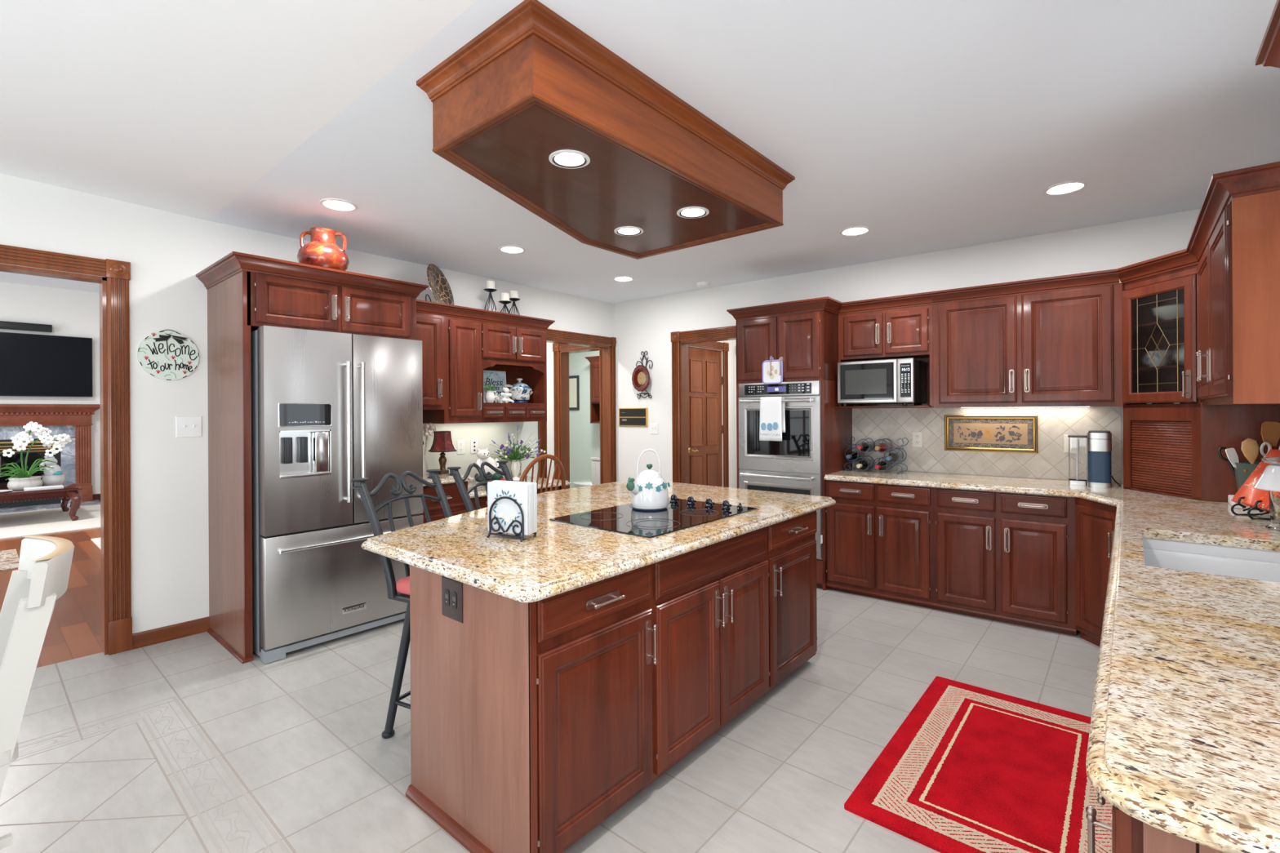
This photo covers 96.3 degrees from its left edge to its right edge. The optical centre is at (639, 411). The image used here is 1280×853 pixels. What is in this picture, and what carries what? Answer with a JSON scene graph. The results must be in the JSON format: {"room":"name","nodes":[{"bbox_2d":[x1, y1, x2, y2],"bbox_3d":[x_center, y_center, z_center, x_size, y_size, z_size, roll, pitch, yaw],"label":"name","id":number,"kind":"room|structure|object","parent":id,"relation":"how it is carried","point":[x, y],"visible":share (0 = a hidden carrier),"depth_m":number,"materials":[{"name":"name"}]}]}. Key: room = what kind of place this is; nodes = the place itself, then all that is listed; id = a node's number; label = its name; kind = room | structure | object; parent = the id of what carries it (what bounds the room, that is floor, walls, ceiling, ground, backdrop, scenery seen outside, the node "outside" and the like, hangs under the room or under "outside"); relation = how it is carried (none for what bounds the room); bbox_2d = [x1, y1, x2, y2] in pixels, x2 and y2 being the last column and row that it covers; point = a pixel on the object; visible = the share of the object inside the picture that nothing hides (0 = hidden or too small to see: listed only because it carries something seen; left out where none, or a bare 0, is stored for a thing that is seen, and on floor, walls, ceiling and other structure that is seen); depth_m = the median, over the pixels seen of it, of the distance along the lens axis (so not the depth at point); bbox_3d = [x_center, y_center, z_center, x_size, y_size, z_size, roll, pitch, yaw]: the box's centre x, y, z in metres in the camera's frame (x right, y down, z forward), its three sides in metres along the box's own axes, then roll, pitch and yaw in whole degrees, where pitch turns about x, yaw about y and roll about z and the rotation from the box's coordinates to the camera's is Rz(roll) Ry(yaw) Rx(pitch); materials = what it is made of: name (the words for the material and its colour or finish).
{"room":"kitchen","nodes":[
{"label":"kitchen","id":0,"kind":"room"},
{"bbox_2d":[0,271,99,293],"bbox_3d":[-7.217,-1.937,5.242,8.632,0.100,6.620,0,0,40],"label":"ceiling","id":1,"kind":"structure","parent":0,"point":[5,277],"depth_m":8.32,"materials":[{"name":"white paint"}]},
{"bbox_2d":[0,281,100,494],"bbox_3d":[-7.201,-0.237,5.172,8.532,3.300,6.720,0,0,40],"label":"wall","id":2,"kind":"structure","parent":0,"point":[70,313],"depth_m":8.76,"materials":[{"name":"white paint"}]},
{"bbox_2d":[0,320,52,332],"bbox_3d":[-9.309,-1.246,8.114,0.106,0.107,1.367,0,0,40],"label":"soundbar","id":3,"kind":"object","parent":2,"relation":"attached to","point":[3,325],"visible":1,"depth_m":8.40,"materials":[{"name":"black plastic"}]},
{"bbox_2d":[0,332,93,396],"bbox_3d":[-9.190,-0.683,8.258,0.100,0.920,1.876,0,0,40],"label":"television","id":4,"kind":"object","parent":2,"relation":"attached to","point":[32,365],"visible":1,"depth_m":8.54,"materials":[{"name":"black plastic"}]},
{"bbox_2d":[0,173,613,633],"bbox_3d":[-3.072,0.013,3.345,0.120,2.750,8.700,0,0,40],"label":"wall","id":5,"kind":"structure","parent":0,"point":[166,251],"depth_m":3.48,"materials":[{"name":"white paint"}]},
{"bbox_2d":[0,244,132,655],"bbox_3d":[-3.653,0.263,2.636,0.155,2.258,1.965,0,0,40],"label":"trim","id":6,"kind":"structure","parent":5,"relation":"attached to","point":[114,321],"depth_m":3.29,"materials":[{"name":"brown wood"}]},
{"bbox_2d":[137,329,199,380],"bbox_3d":[-2.862,-0.345,3.484,0.021,0.309,0.292,0,0,40],"label":"wall plaque","id":7,"kind":"object","parent":5,"relation":"attached to","point":[164,355],"visible":1,"depth_m":3.48,"materials":[{"name":"white ceramic"}]},
{"bbox_2d":[132,616,209,649],"bbox_3d":[-2.847,1.345,3.486,0.026,0.085,0.373,0,0,40],"label":"baseboard","id":8,"kind":"structure","parent":5,"relation":"attached to","point":[152,637],"depth_m":3.48,"materials":[{"name":"brown wood"}]},
{"bbox_2d":[175,416,202,437],"bbox_3d":[-2.799,0.095,3.558,0.016,0.130,0.130,0,0,40],"label":"switch plate","id":9,"kind":"object","parent":5,"relation":"attached to","point":[185,426],"visible":1,"depth_m":3.56,"materials":[{"name":"white plastic"}]},
{"bbox_2d":[416,299,447,409],"bbox_3d":[-1.795,-0.427,4.447,0.390,0.826,0.438,0,0,40],"label":"upper cabinet","id":10,"kind":"object","parent":5,"relation":"attached to","point":[429,315],"visible":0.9,"depth_m":4.43,"materials":[{"name":"brown wood"}]},
{"bbox_2d":[422,304,485,423],"bbox_3d":[-1.540,-0.373,4.745,0.390,0.938,0.347,0,0,40],"label":"upper cabinet","id":11,"kind":"object","parent":5,"relation":"attached to","point":[462,325],"visible":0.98,"depth_m":4.63,"materials":[{"name":"brown wood"}]},
{"bbox_2d":[425,263,453,305],"bbox_3d":[-1.627,-0.969,4.599,0.179,0.428,0.410,0,0,6],"label":"decorative plate","id":12,"kind":"object","parent":11,"relation":"on","point":[439,286],"visible":0.73,"depth_m":4.63,"materials":[{"name":"ceramic"}]},
{"bbox_2d":[422,421,537,481],"bbox_3d":[-1.546,0.299,5.036,0.002,0.640,1.652,0,0,40],"label":"backsplash","id":13,"kind":"structure","parent":5,"relation":"attached to","point":[497,432],"depth_m":5.17,"materials":[{"name":"white paint"}]},
{"bbox_2d":[481,310,555,422],"bbox_3d":[-1.257,-0.375,5.076,0.390,0.938,0.993,0,0,40],"label":"upper cabinet","id":14,"kind":"object","parent":5,"relation":"attached to","point":[514,344],"visible":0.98,"depth_m":5.07,"materials":[{"name":"brown wood"}]},
{"bbox_2d":[483,369,506,403],"bbox_3d":[-1.303,-0.219,5.114,0.041,0.290,0.260,0,0,40],"label":"sign","id":15,"kind":"object","parent":14,"relation":"in","point":[498,379],"visible":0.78,"depth_m":5.12,"materials":[{"name":"grey wood"}]},
{"bbox_2d":[502,377,533,403],"bbox_3d":[-1.116,-0.192,5.271,0.243,0.232,0.255,0,0,-1],"label":"tureen","id":16,"kind":"object","parent":14,"relation":"in","point":[521,392],"visible":0.8,"depth_m":5.21,"materials":[{"name":"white ceramic"}]},
{"bbox_2d":[537,328,616,483],"bbox_3d":[-0.666,0.269,6.135,0.155,2.211,1.164,0,0,40],"label":"trim","id":17,"kind":"structure","parent":5,"relation":"attached to","point":[609,410],"depth_m":6.47,"materials":[{"name":"brown wood"}]},
{"bbox_2d":[0,528,1099,852],"bbox_3d":[-3.212,1.424,4.853,15.200,0.070,11.200,0,0,40],"label":"floor","id":18,"kind":"structure","parent":0,"point":[180,745],"depth_m":2.39,"materials":[{"name":"tile"}]},
{"bbox_2d":[0,549,19,570],"bbox_3d":[-6.357,1.405,5.019,1.060,0.008,1.240,0,0,40],"label":"door mat","id":19,"kind":"object","parent":18,"relation":"on","point":[9,559],"visible":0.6,"depth_m":5.38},
{"bbox_2d":[0,535,74,849],"bbox_3d":[-1.980,0.898,1.598,0.522,0.968,0.574,0,0,40],"label":"dining chair","id":20,"kind":"object","parent":18,"relation":"on","point":[42,576],"visible":1,"depth_m":1.58,"materials":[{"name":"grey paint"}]},
{"bbox_2d":[0,404,100,513],"bbox_3d":[-9.118,0.658,8.012,0.520,1.533,2.345,0,0,40],"label":"fireplace mantel","id":21,"kind":"object","parent":18,"relation":"on","point":[74,420],"visible":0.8,"depth_m":8.59,"materials":[{"name":"brown wood"}]},
{"bbox_2d":[0,404,99,426],"bbox_3d":[-9.229,0.052,8.103,0.240,0.320,2.345,0,0,40],"label":"shelf","id":22,"kind":"object","parent":21,"relation":"attached to","point":[11,415],"depth_m":8.52,"materials":[{"name":"brown wood"}]},
{"bbox_2d":[0,504,100,539],"bbox_3d":[-7.902,1.411,7.145,2.390,0.014,3.800,0,0,40],"label":"area rug","id":23,"kind":"object","parent":18,"relation":"on","point":[52,521],"visible":0.44,"depth_m":7.26,"materials":[{"name":"fabric"}]},
{"bbox_2d":[0,480,82,520],"bbox_3d":[-8.178,1.202,7.116,1.208,0.439,1.698,0,0,40],"label":"coffee table","id":24,"kind":"object","parent":23,"relation":"on","point":[69,491],"visible":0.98,"depth_m":7.27,"materials":[{"name":"brown wood"}]},
{"bbox_2d":[0,421,71,490],"bbox_3d":[-7.736,0.553,7.223,0.622,0.854,0.539,0,0,-14],"label":"orchid","id":25,"kind":"object","parent":24,"relation":"on","point":[24,478],"visible":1,"depth_m":7.24,"materials":[{"name":"white plant"}]},
{"bbox_2d":[39,453,66,486],"bbox_3d":[-7.705,0.768,7.526,0.234,0.423,0.234,0,0,-5],"label":"rabbit figurine","id":26,"kind":"object","parent":24,"relation":"on","point":[55,477],"visible":0.94,"depth_m":7.47,"materials":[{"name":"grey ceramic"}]},
{"bbox_2d":[195,251,428,663],"bbox_3d":[-2.113,0.259,3.766,0.784,2.246,1.131,0,0,40],"label":"tall cabinet","id":27,"kind":"object","parent":18,"relation":"on","point":[246,292],"visible":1,"depth_m":3.38,"materials":[{"name":"brown wood"}]},
{"bbox_2d":[296,226,349,271],"bbox_3d":[-1.990,-1.001,3.603,0.290,0.270,0.290,0,0,-10],"label":"jar","id":28,"kind":"object","parent":27,"relation":"on","point":[322,250],"visible":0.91,"depth_m":3.53,"materials":[{"name":"orange ceramic"}]},
{"bbox_2d":[250,325,423,663],"bbox_3d":[-2.038,0.451,3.720,0.902,1.854,0.925,0,0,40],"label":"refrigerator","id":29,"kind":"object","parent":18,"relation":"on","point":[330,410],"visible":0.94,"depth_m":3.36,"materials":[{"name":"grey metal"}]},
{"bbox_2d":[351,469,453,738],"bbox_3d":[-0.889,0.830,2.578,0.623,1.091,0.486,0,0,27],"label":"bar stool","id":30,"kind":"object","parent":18,"relation":"on","point":[400,592],"visible":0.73,"depth_m":2.48,"materials":[{"name":"black metal"}]},
{"bbox_2d":[395,576,409,595],"bbox_3d":[-0.802,0.745,2.533,0.355,0.064,0.396,0,0,27],"label":"cushion","id":31,"kind":"object","parent":30,"relation":"on","point":[402,586],"depth_m":2.42,"materials":[{"name":"red fabric"}]},
{"bbox_2d":[417,481,467,523],"bbox_3d":[-1.674,0.958,4.375,0.655,0.845,0.475,0,0,40],"label":"base cabinet","id":32,"kind":"object","parent":18,"relation":"on","point":[457,506],"visible":0.2,"depth_m":4.22,"materials":[{"name":"brown wood"}]},
{"bbox_2d":[422,473,474,486],"bbox_3d":[-1.674,0.515,4.397,0.636,0.039,0.511,0,0,40],"label":"countertop","id":33,"kind":"structure","parent":32,"relation":"on","point":[446,478],"depth_m":4.26,"materials":[{"name":"stone"}]},
{"bbox_2d":[422,422,436,475],"bbox_3d":[-1.708,0.293,4.542,0.149,0.404,0.184,0,0,40],"label":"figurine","id":34,"kind":"object","parent":33,"relation":"on","point":[430,427],"visible":0.61,"depth_m":4.51,"materials":[{"name":"beige ceramic"}]},
{"bbox_2d":[428,431,457,474],"bbox_3d":[-1.570,0.325,4.556,0.214,0.338,0.220,0,0,40],"label":"table lamp","id":35,"kind":"object","parent":33,"relation":"on","point":[442,442],"visible":0.95,"depth_m":4.51,"materials":[{"name":"red fabric"}]},
{"bbox_2d":[446,460,513,511],"bbox_3d":[-0.643,0.828,3.103,0.623,1.091,0.486,0,0,23],"label":"bar stool","id":36,"kind":"object","parent":18,"relation":"on","point":[454,471],"visible":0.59,"depth_m":3.10,"materials":[{"name":"black metal"}]},
{"bbox_2d":[470,485,561,510],"bbox_3d":[-1.206,1.021,4.937,0.635,0.712,0.983,0,0,40],"label":"desk","id":37,"kind":"object","parent":18,"relation":"on","point":[482,500],"visible":0.05,"depth_m":4.50,"materials":[{"name":"brown wood"}]},
{"bbox_2d":[467,475,572,498],"bbox_3d":[-1.193,0.645,4.968,0.626,0.039,1.048,0,0,40],"label":"countertop","id":38,"kind":"structure","parent":37,"relation":"on","point":[482,492],"depth_m":4.98,"materials":[{"name":"stone"}]},
{"bbox_2d":[475,448,506,484],"bbox_3d":[-1.287,0.470,4.920,0.254,0.310,0.254,0,0,40],"label":"figurine","id":39,"kind":"object","parent":38,"relation":"on","point":[483,455],"visible":0.66,"depth_m":4.90,"materials":[{"name":"white ceramic"}]},
{"bbox_2d":[511,459,519,480],"bbox_3d":[-1.133,0.531,5.213,0.105,0.187,0.105,0,0,40],"label":"vase","id":40,"kind":"object","parent":38,"relation":"on","point":[515,466],"visible":0.79,"depth_m":5.18,"materials":[{"name":"white ceramic"}]},
{"bbox_2d":[488,425,545,462],"bbox_3d":[-1.150,0.297,5.153,0.331,0.344,0.597,0,0,29],"label":"flower bouquet","id":41,"kind":"object","parent":40,"relation":"in","point":[514,451],"visible":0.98,"depth_m":5.19,"materials":[{"name":"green plant"}]},
{"bbox_2d":[519,453,565,493],"bbox_3d":[-0.898,0.855,4.635,0.480,1.047,0.533,0,0,-44],"label":"chair","id":42,"kind":"object","parent":18,"relation":"on","point":[523,477],"visible":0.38,"depth_m":4.49,"materials":[{"name":"brown wood"}]},
{"bbox_2d":[573,456,599,487],"bbox_3d":[-0.577,0.973,7.426,0.708,0.800,0.460,0,0,40],"label":"toilet","id":43,"kind":"object","parent":18,"relation":"on","point":[595,480],"visible":0.17,"depth_m":7.13,"materials":[{"name":"grey ceramic"}]},
{"bbox_2d":[405,510,817,852],"bbox_3d":[0.079,0.951,2.561,0.730,0.838,1.978,0,0,40],"label":"kitchen island","id":44,"kind":"object","parent":18,"relation":"on","point":[532,724],"visible":0.97,"depth_m":1.91,"materials":[{"name":"brown wood"}]},
{"bbox_2d":[441,575,462,622],"bbox_3d":[-0.618,0.614,1.875,0.120,0.132,0.012,0,0,40],"label":"outlet","id":45,"kind":"object","parent":44,"relation":"attached to","point":[451,589],"visible":1,"depth_m":1.87,"materials":[{"name":"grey plastic"}]},
{"bbox_2d":[361,479,835,602],"bbox_3d":[-0.165,0.510,2.885,1.502,0.039,2.200,0,0,40],"label":"island countertop","id":46,"kind":"structure","parent":44,"relation":"on","point":[562,557],"depth_m":2.17,"materials":[{"name":"beige stone"}]},
{"bbox_2d":[486,496,536,542],"bbox_3d":[-0.502,0.412,2.245,0.172,0.167,0.100,0,0,26],"label":"napkin holder","id":47,"kind":"object","parent":46,"relation":"on","point":[522,525],"visible":0.54,"depth_m":2.21,"materials":[{"name":"black metal"}]},
{"bbox_2d":[487,480,537,535],"bbox_3d":[-0.501,0.373,2.248,0.201,0.196,0.067,0,0,26],"label":"napkin stack","id":48,"kind":"object","parent":47,"relation":"in","point":[525,493],"visible":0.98,"depth_m":2.22,"materials":[{"name":"white paper"}]},
{"bbox_2d":[549,494,756,537],"bbox_3d":[0.086,0.465,2.723,0.592,0.048,0.842,0,0,40],"label":"cooktop","id":49,"kind":"object","parent":46,"relation":"in","point":[679,514],"visible":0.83,"depth_m":2.62,"materials":[{"name":"black glass"}]},
{"bbox_2d":[626,448,671,511],"bbox_3d":[0.042,0.334,2.872,0.230,0.297,0.197,0,0,0],"label":"kettle","id":50,"kind":"object","parent":49,"relation":"on","point":[649,491],"visible":1,"depth_m":2.80,"materials":[{"name":"white ceramic"}]},
{"bbox_2d":[726,296,852,590],"bbox_3d":[1.288,0.252,4.814,0.863,2.221,0.695,0,0,38],"label":"tall cabinet","id":51,"kind":"object","parent":18,"relation":"on","point":[802,335],"visible":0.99,"depth_m":4.52,"materials":[{"name":"brown wood"}]},
{"bbox_2d":[762,355,782,384],"bbox_3d":[1.055,-0.331,4.578,0.177,0.226,0.030,0,0,38],"label":"pot holder","id":52,"kind":"object","parent":51,"relation":"hanging from","point":[775,378],"visible":1,"depth_m":4.57,"materials":[{"name":"white fabric"}]},
{"bbox_2d":[738,380,822,559],"bbox_3d":[1.271,0.445,4.775,0.702,1.365,0.706,0,0,38],"label":"double oven","id":53,"kind":"object","parent":51,"relation":"in","point":[793,464],"visible":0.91,"depth_m":4.50,"materials":[{"name":"grey metal"}]},
{"bbox_2d":[759,396,785,440],"bbox_3d":[1.043,0.057,4.521,0.208,0.347,0.047,0,0,38],"label":"kitchen towel","id":54,"kind":"object","parent":53,"relation":"hanging from","point":[772,411],"visible":1,"depth_m":4.51,"materials":[{"name":"white fabric"}]},
{"bbox_2d":[825,480,934,608],"bbox_3d":[1.880,0.940,4.365,0.762,0.838,0.663,0,0,38],"label":"base cabinet","id":55,"kind":"object","parent":18,"relation":"on","point":[880,537],"visible":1,"depth_m":4.10,"materials":[{"name":"brown wood"}]},
{"bbox_2d":[844,675,1112,852],"bbox_3d":[1.406,1.356,2.189,0.790,0.012,1.256,0,0,40],"label":"rug","id":56,"kind":"object","parent":18,"relation":"on","point":[970,769],"visible":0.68,"depth_m":2.10,"materials":[{"name":"red fabric"}]},
{"bbox_2d":[933,488,1076,636],"bbox_3d":[2.481,0.936,3.887,0.772,0.838,0.663,0,0,38],"label":"base cabinet","id":57,"kind":"object","parent":18,"relation":"on","point":[1001,557],"visible":1,"depth_m":3.64,"materials":[{"name":"brown wood"}]},
{"bbox_2d":[1075,497,1116,646],"bbox_3d":[2.743,0.935,3.265,0.358,0.838,0.345,0,0,-3],"label":"base cabinet","id":58,"kind":"object","parent":18,"relation":"on","point":[1095,522],"visible":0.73,"depth_m":3.30,"materials":[{"name":"brown wood"}]},
{"bbox_2d":[1085,651,1223,852],"bbox_3d":[1.232,0.944,1.020,0.658,0.838,1.136,0,0,40],"label":"base cabinet","id":59,"kind":"object","parent":18,"relation":"on","point":[1130,834],"visible":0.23,"depth_m":0.77,"materials":[{"name":"brown wood"}]},
{"bbox_2d":[824,468,1279,852],"bbox_3d":[1.475,0.501,2.623,2.400,0.039,3.985,0,0,40],"label":"countertop","id":60,"kind":"structure","parent":59,"relation":"on","point":[1184,740],"depth_m":1.06,"materials":[{"name":"stone"}]},
{"bbox_2d":[843,436,908,473],"bbox_3d":[1.879,0.342,4.575,0.462,0.272,0.153,0,0,38],"label":"wine rack","id":61,"kind":"object","parent":60,"relation":"on","point":[883,439],"visible":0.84,"depth_m":4.55,"materials":[{"name":"grey metal"}]},
{"bbox_2d":[1067,430,1121,488],"bbox_3d":[2.900,0.298,3.655,0.267,0.348,0.230,0,0,38],"label":"coffee maker","id":62,"kind":"object","parent":60,"relation":"on","point":[1099,442],"visible":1,"depth_m":3.58,"materials":[{"name":"silver metal"}]},
{"bbox_2d":[1116,248,1279,502],"bbox_3d":[3.156,-0.200,3.270,0.498,1.339,0.892,0,0,-2],"label":"cabinet","id":63,"kind":"object","parent":60,"relation":"on","point":[1170,448],"visible":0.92,"depth_m":3.19,"materials":[{"name":"brown wood"}]},
{"bbox_2d":[1142,537,1279,582],"bbox_3d":[1.993,0.610,1.918,0.504,0.186,0.780,0,0,40],"label":"sink","id":64,"kind":"object","parent":60,"relation":"in","point":[1233,562],"visible":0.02,"depth_m":2.20,"materials":[{"name":"grey ceramic"}]},
{"bbox_2d":[1227,494,1256,510],"bbox_3d":[3.039,0.449,2.799,0.215,0.045,0.200,0,0,40],"label":"serving board","id":65,"kind":"object","parent":60,"relation":"on","point":[1229,496],"visible":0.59,"depth_m":2.84,"materials":[{"name":"white"}]},
{"bbox_2d":[1234,461,1260,490],"bbox_3d":[3.036,0.339,2.808,0.184,0.174,0.184,0,0,40],"label":"utensil crock","id":66,"kind":"object","parent":65,"relation":"on","point":[1243,469],"visible":0.38,"depth_m":2.81,"materials":[{"name":"grey ceramic"}]},
{"bbox_2d":[1240,438,1258,463],"bbox_3d":[2.966,0.271,2.780,0.075,0.287,0.020,0,0,8],"label":"wooden spoon","id":67,"kind":"object","parent":66,"relation":"in","point":[1250,447],"visible":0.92,"depth_m":2.78,"materials":[{"name":"brown wood"}]},
{"bbox_2d":[1261,421,1279,447],"bbox_3d":[3.099,0.231,2.810,0.081,0.366,0.015,0,0,8],"label":"wooden turner","id":68,"kind":"object","parent":66,"relation":"in","point":[1270,430],"visible":0.78,"depth_m":2.81,"materials":[{"name":"brown wood"}]},
{"bbox_2d":[1231,497,1270,519],"bbox_3d":[2.772,0.374,2.553,0.161,0.206,0.119,0,0,18],"label":"easel","id":69,"kind":"object","parent":60,"relation":"on","point":[1249,509],"visible":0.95,"depth_m":2.52,"materials":[{"name":"black metal"}]},
{"bbox_2d":[1231,448,1279,511],"bbox_3d":[2.818,0.305,2.550,0.180,0.263,0.230,0,0,18],"label":"cookbook","id":70,"kind":"object","parent":69,"relation":"on","point":[1251,495],"visible":0.61,"depth_m":2.61,"materials":[{"name":"red paper"}]},
{"bbox_2d":[1253,457,1279,531],"bbox_3d":[2.595,0.327,2.283,0.208,0.293,0.208,0,0,40],"label":"table lamp","id":71,"kind":"object","parent":60,"relation":"on","point":[1269,479],"visible":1,"depth_m":2.29,"materials":[{"name":"white glass"}]},
{"bbox_2d":[0,0,1279,303],"bbox_3d":[-0.555,-1.352,1.321,6.348,0.250,8.900,0,0,40],"label":"ceiling","id":72,"kind":"structure","parent":0,"point":[927,126],"depth_m":2.38,"materials":[{"name":"white paint"}]},
{"bbox_2d":[319,198,357,211],"bbox_3d":[-1.773,-1.215,3.374,0.200,0.008,0.200,0,0,40],"label":"recessed light","id":73,"kind":"object","parent":72,"relation":"in","point":[337,204],"visible":1,"depth_m":3.36,"materials":[{"name":"white plastic"}]},
{"bbox_2d":[498,244,525,253],"bbox_3d":[-0.964,-1.220,4.317,0.200,0.008,0.200,0,0,40],"label":"recessed light","id":74,"kind":"object","parent":72,"relation":"in","point":[508,249],"visible":1,"depth_m":4.30,"materials":[{"name":"white plastic"}]},
{"bbox_2d":[416,0,795,259],"bbox_3d":[-0.172,-1.100,2.710,1.108,0.258,1.746,0,0,40],"label":"ceiling light fixture","id":75,"kind":"object","parent":72,"relation":"attached to","point":[533,107],"visible":1,"depth_m":2.21,"materials":[{"name":"brown wood"}]},
{"bbox_2d":[839,226,870,235],"bbox_3d":[1.471,-1.235,3.922,0.200,0.008,0.200,0,0,40],"label":"recessed light","id":76,"kind":"object","parent":72,"relation":"in","point":[854,230],"visible":1,"depth_m":3.91,"materials":[{"name":"white plastic"}]},
{"bbox_2d":[1043,180,1088,195],"bbox_3d":[2.361,-1.240,3.182,0.200,0.008,0.200,0,0,40],"label":"recessed light","id":77,"kind":"object","parent":72,"relation":"in","point":[1067,187],"visible":1,"depth_m":3.17,"materials":[{"name":"white plastic"}]},
{"bbox_2d":[688,339,737,488],"bbox_3d":[1.756,0.059,5.962,2.670,2.600,1.350,0,0,40],"label":"wall","id":78,"kind":"structure","parent":0,"point":[732,344],"depth_m":7.11,"materials":[{"name":"white paint"}]},
{"bbox_2d":[688,346,724,486],"bbox_3d":[0.762,0.315,6.685,0.097,2.100,0.756,0,0,40],"label":"door","id":79,"kind":"structure","parent":78,"relation":"in","point":[705,380],"depth_m":6.70,"materials":[{"name":"brown wood"}]},
{"bbox_2d":[688,341,728,487],"bbox_3d":[0.782,0.264,6.664,0.035,2.203,0.950,0,0,40],"label":"trim","id":80,"kind":"structure","parent":78,"relation":"attached to","point":[723,346],"depth_m":6.96,"materials":[{"name":"brown wood"}]},
{"bbox_2d":[546,208,1199,488],"bbox_3d":[1.154,0.063,6.682,8.350,2.600,2.058,0,0,38],"label":"wall","id":81,"kind":"structure","parent":0,"point":[647,324],"depth_m":5.21,"materials":[{"name":"white paint"}]},
{"bbox_2d":[568,375,579,410],"bbox_3d":[-1.165,-0.313,9.682,0.380,0.580,0.020,0,0,40],"label":"framed picture","id":82,"kind":"object","parent":81,"relation":"attached to","point":[574,380],"visible":0.64,"depth_m":9.62,"materials":[{"name":"grey"}]},
{"bbox_2d":[552,342,603,488],"bbox_3d":[-0.685,0.263,6.897,0.880,2.223,0.175,0,0,38],"label":"trim","id":83,"kind":"structure","parent":81,"relation":"attached to","point":[561,357],"depth_m":7.07,"materials":[{"name":"brown wood"}]},
{"bbox_2d":[585,355,599,423],"bbox_3d":[-0.513,-0.341,8.956,0.706,1.049,0.273,0,0,40],"label":"upper cabinet","id":84,"kind":"object","parent":81,"relation":"attached to","point":[594,360],"visible":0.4,"depth_m":9.02,"materials":[{"name":"brown wood"}]},
{"bbox_2d":[618,408,648,426],"bbox_3d":[-0.078,0.062,6.335,0.403,0.203,0.018,0,0,39],"label":"intercom panel","id":85,"kind":"object","parent":81,"relation":"attached to","point":[627,416],"visible":1,"depth_m":6.32,"materials":[{"name":"gold metal"}]},
{"bbox_2d":[619,408,645,417],"bbox_3d":[-0.084,0.014,6.332,0.369,0.087,0.003,0,0,39],"label":"speaker grille","id":86,"kind":"object","parent":85,"relation":"attached to","point":[628,412],"depth_m":6.32,"materials":[{"name":"metal"}]},
{"bbox_2d":[635,351,653,399],"bbox_3d":[0.026,-0.398,6.198,0.227,0.517,0.076,0,0,39],"label":"hanger","id":87,"kind":"object","parent":81,"relation":"attached to","point":[643,356],"visible":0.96,"depth_m":6.21,"materials":[{"name":"black metal"}]},
{"bbox_2d":[631,364,649,391],"bbox_3d":[0.015,-0.360,6.199,0.252,0.285,0.027,0,0,39],"label":"wall plate","id":88,"kind":"object","parent":87,"relation":"hanging from","point":[641,375],"visible":1,"depth_m":6.20,"materials":[{"name":"red ceramic"}]},
{"bbox_2d":[671,325,736,484],"bbox_3d":[0.779,0.266,5.721,1.045,2.198,0.155,0,0,38],"label":"trim","id":89,"kind":"structure","parent":81,"relation":"attached to","point":[679,347],"depth_m":5.95,"materials":[{"name":"brown wood"}]},
{"bbox_2d":[835,291,934,408],"bbox_3d":[1.935,-0.445,4.478,0.692,0.836,0.412,0,0,38],"label":"upper cabinet","id":90,"kind":"object","parent":81,"relation":"attached to","point":[897,326],"visible":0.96,"depth_m":4.36,"materials":[{"name":"brown wood"}]},
{"bbox_2d":[836,357,926,406],"bbox_3d":[1.885,-0.215,4.464,0.556,0.344,0.423,0,0,38],"label":"microwave","id":91,"kind":"object","parent":90,"relation":"on","point":[903,381],"visible":0.98,"depth_m":4.30,"materials":[{"name":"silver plastic"}]},
{"bbox_2d":[835,405,931,408],"bbox_3d":[1.927,-0.035,4.475,0.680,0.017,0.395,0,0,38],"label":"shelf","id":92,"kind":"object","parent":90,"relation":"attached to","point":[839,406],"depth_m":4.30,"materials":[{"name":"brown wood"}]},
{"bbox_2d":[852,406,1121,483],"bbox_3d":[2.483,0.219,4.308,1.742,0.508,0.007,0,0,38],"label":"backsplash","id":93,"kind":"structure","parent":81,"relation":"attached to","point":[1050,462],"depth_m":4.26,"materials":[{"name":"tile"}]},
{"bbox_2d":[944,414,1037,453],"bbox_3d":[2.573,0.161,4.220,0.588,0.271,0.018,0,0,39],"label":"framed print","id":94,"kind":"object","parent":81,"relation":"attached to","point":[1015,433],"visible":1,"depth_m":4.21,"materials":[{"name":"gold metal"}]},
{"bbox_2d":[930,268,1123,408],"bbox_3d":[2.628,-0.448,3.944,1.055,0.838,0.385,0,0,38],"label":"upper cabinet","id":95,"kind":"object","parent":81,"relation":"attached to","point":[1056,341],"visible":1,"depth_m":3.78,"materials":[{"name":"brown wood"}]},
{"bbox_2d":[961,406,1078,408],"bbox_3d":[2.701,-0.031,4.048,0.750,0.002,0.060,0,0,38],"label":"light","id":96,"kind":"object","parent":95,"relation":"attached to","point":[1046,406],"depth_m":3.90,"materials":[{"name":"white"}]},
{"bbox_3d":[1.380,0.012,-0.324,1.280,2.700,8.900,0,0,40],"label":"wall","id":97,"kind":"structure","parent":0,"visible":0},
{"bbox_2d":[1186,161,1279,405],"bbox_3d":[2.651,-0.442,2.452,0.381,0.850,1.294,0,0,40],"label":"upper cabinet","id":98,"kind":"object","parent":97,"relation":"attached to","point":[1235,236],"visible":1,"depth_m":2.08,"materials":[{"name":"brown wood"}]},
{"bbox_2d":[1255,0,1279,67],"bbox_3d":[1.317,-0.441,0.889,0.380,0.836,1.026,0,0,40],"label":"upper cabinet","id":99,"kind":"object","parent":97,"relation":"attached to","point":[1268,53],"visible":1,"depth_m":1.30,"materials":[{"name":"brown wood"}]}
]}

